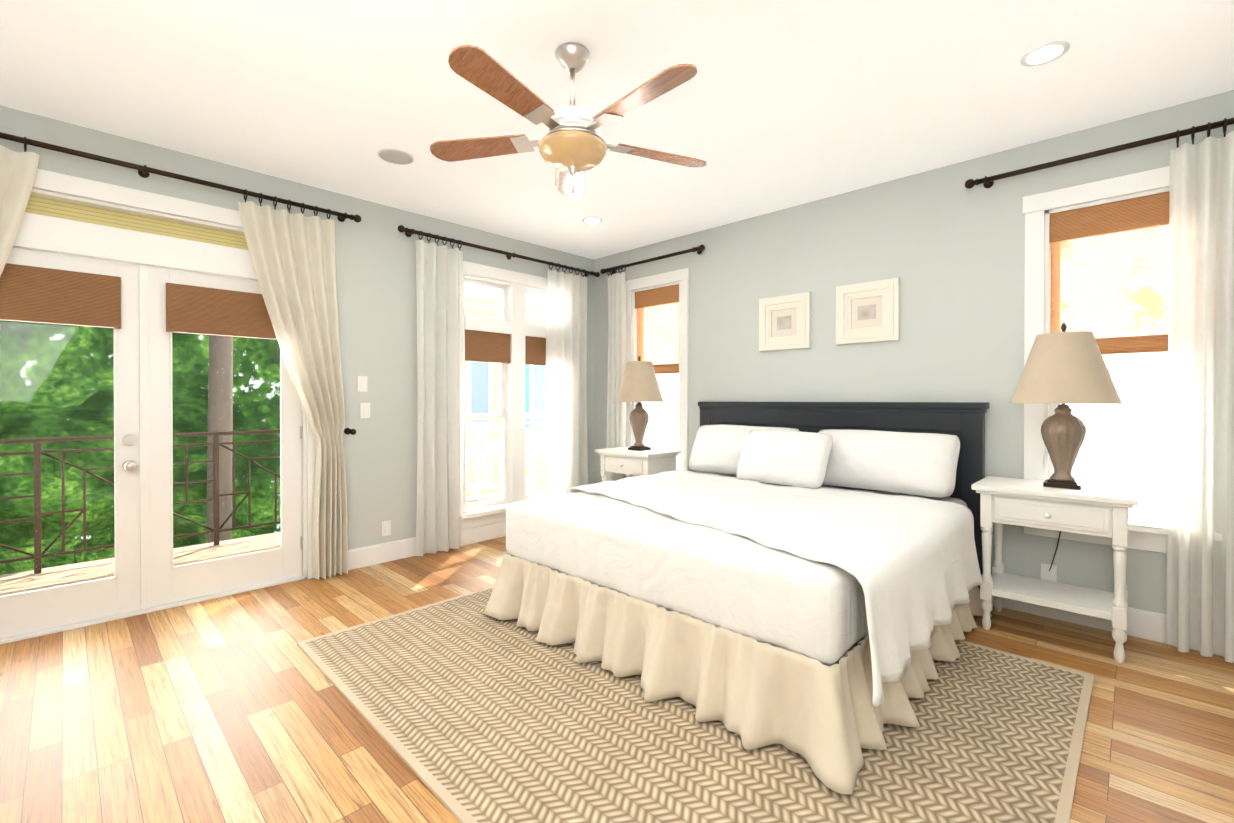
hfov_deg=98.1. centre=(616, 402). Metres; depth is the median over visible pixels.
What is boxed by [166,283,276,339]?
door blind
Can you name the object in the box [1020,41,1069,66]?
recessed light
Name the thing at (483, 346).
window blind
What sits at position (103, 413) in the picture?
trees
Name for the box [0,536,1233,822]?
floor
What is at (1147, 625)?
baseboard
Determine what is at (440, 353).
curtain
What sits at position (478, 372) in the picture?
neighbouring house
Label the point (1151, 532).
window
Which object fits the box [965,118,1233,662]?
curtain
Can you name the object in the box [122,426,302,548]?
hardware piece
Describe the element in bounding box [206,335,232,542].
trunk
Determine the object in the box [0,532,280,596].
floor
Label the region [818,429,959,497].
pillow
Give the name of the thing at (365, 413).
light switch
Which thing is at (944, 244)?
wall
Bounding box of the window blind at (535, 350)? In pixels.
[525,336,545,365]
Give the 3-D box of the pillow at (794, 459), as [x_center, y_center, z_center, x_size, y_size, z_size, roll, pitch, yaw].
[1.135,0.378,3.659,0.632,0.397,0.279,0,-30,44]
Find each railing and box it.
[0,430,280,573]
[466,421,532,498]
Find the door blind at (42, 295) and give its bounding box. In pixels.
[0,263,120,328]
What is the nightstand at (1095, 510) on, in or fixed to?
on the floor at (236, 708)
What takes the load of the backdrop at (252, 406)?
on the ground
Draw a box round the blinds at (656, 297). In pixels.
[635,284,678,373]
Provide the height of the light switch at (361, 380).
0.116 m
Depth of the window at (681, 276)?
4.97 m
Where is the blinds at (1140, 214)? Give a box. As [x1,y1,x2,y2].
[1049,192,1169,354]
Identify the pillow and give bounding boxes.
[689,425,798,474]
[736,430,832,487]
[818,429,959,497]
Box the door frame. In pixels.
[0,169,315,644]
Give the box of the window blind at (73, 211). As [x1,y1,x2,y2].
[25,195,248,249]
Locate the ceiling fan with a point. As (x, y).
(571, 144)
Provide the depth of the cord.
3.06 m
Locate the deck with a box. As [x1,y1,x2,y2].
[466,490,536,502]
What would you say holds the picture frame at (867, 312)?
attached to the wall at (944, 244)
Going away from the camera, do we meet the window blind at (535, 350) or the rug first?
the rug
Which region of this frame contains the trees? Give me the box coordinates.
[0,320,257,574]
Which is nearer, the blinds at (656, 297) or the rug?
the rug
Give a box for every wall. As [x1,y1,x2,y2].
[0,105,593,549]
[594,90,1233,613]
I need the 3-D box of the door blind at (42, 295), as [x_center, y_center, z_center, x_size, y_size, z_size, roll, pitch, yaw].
[-3.058,-0.571,2.836,0.035,0.290,0.630,0,0,44]
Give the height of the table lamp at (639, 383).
0.868 m
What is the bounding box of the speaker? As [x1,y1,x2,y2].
[377,149,413,164]
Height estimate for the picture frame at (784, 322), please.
0.420 m
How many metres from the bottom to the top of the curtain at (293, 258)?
2.586 m
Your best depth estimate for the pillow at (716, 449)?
4.14 m
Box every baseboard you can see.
[348,521,505,569]
[991,596,1220,655]
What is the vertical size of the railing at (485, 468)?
0.970 m
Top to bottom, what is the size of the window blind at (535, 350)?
0.270 m
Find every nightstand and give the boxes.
[595,446,680,481]
[971,476,1137,662]
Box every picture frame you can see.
[759,292,810,350]
[836,278,899,344]
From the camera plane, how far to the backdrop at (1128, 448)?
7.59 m
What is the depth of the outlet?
4.13 m
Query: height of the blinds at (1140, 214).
0.820 m
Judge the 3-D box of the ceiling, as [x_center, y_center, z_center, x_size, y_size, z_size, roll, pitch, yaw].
[-0.208,-1.573,2.196,5.270,0.120,5.320,0,0,44]
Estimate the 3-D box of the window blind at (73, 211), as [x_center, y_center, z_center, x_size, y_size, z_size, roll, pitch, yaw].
[-2.811,-1.058,3.171,0.005,0.100,1.660,0,0,44]
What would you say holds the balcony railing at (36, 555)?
on the floor at (75, 572)
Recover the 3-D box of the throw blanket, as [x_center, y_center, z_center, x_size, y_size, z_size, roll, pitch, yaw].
[0.625,0.746,3.053,2.205,0.428,1.687,0,0,44]
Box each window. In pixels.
[459,261,546,528]
[625,268,689,477]
[1023,166,1221,552]
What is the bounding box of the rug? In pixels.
[297,586,1093,822]
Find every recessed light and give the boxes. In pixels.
[582,217,601,223]
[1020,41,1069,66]
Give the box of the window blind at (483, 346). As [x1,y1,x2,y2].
[465,330,510,363]
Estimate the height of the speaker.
0.007 m
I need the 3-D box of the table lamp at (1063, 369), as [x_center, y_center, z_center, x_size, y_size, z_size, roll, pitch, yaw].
[2.366,0.010,2.837,0.454,0.868,0.454,0,0,44]
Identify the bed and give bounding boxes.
[484,402,991,793]
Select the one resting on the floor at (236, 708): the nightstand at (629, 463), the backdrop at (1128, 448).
the nightstand at (629, 463)
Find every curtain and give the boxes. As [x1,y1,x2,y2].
[0,132,360,579]
[398,225,599,555]
[600,244,704,480]
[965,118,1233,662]
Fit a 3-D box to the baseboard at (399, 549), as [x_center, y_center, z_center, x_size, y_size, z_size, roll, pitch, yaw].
[-1.178,1.151,4.755,0.016,0.147,2.650,0,0,44]
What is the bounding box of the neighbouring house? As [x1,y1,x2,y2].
[465,284,546,496]
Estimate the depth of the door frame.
3.15 m
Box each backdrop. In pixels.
[0,322,280,545]
[644,225,1168,510]
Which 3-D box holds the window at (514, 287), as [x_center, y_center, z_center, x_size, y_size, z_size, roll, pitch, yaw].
[-0.963,-0.070,5.055,0.220,2.295,1.370,0,0,44]
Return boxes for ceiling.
[0,0,1233,258]
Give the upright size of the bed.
1.219 m
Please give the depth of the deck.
6.97 m
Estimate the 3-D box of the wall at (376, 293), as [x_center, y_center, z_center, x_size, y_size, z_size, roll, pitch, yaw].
[-2.045,-0.147,3.979,0.160,2.750,5.320,0,0,44]
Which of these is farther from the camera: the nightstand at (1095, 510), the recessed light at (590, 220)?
the recessed light at (590, 220)
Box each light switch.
[357,376,366,391]
[360,403,369,417]
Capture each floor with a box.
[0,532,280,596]
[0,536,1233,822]
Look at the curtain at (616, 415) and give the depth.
5.33 m
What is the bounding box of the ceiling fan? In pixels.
[430,42,706,197]
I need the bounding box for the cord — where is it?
[1041,531,1060,581]
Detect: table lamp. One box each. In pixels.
[615,356,663,450]
[1010,323,1121,489]
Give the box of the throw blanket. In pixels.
[570,470,982,706]

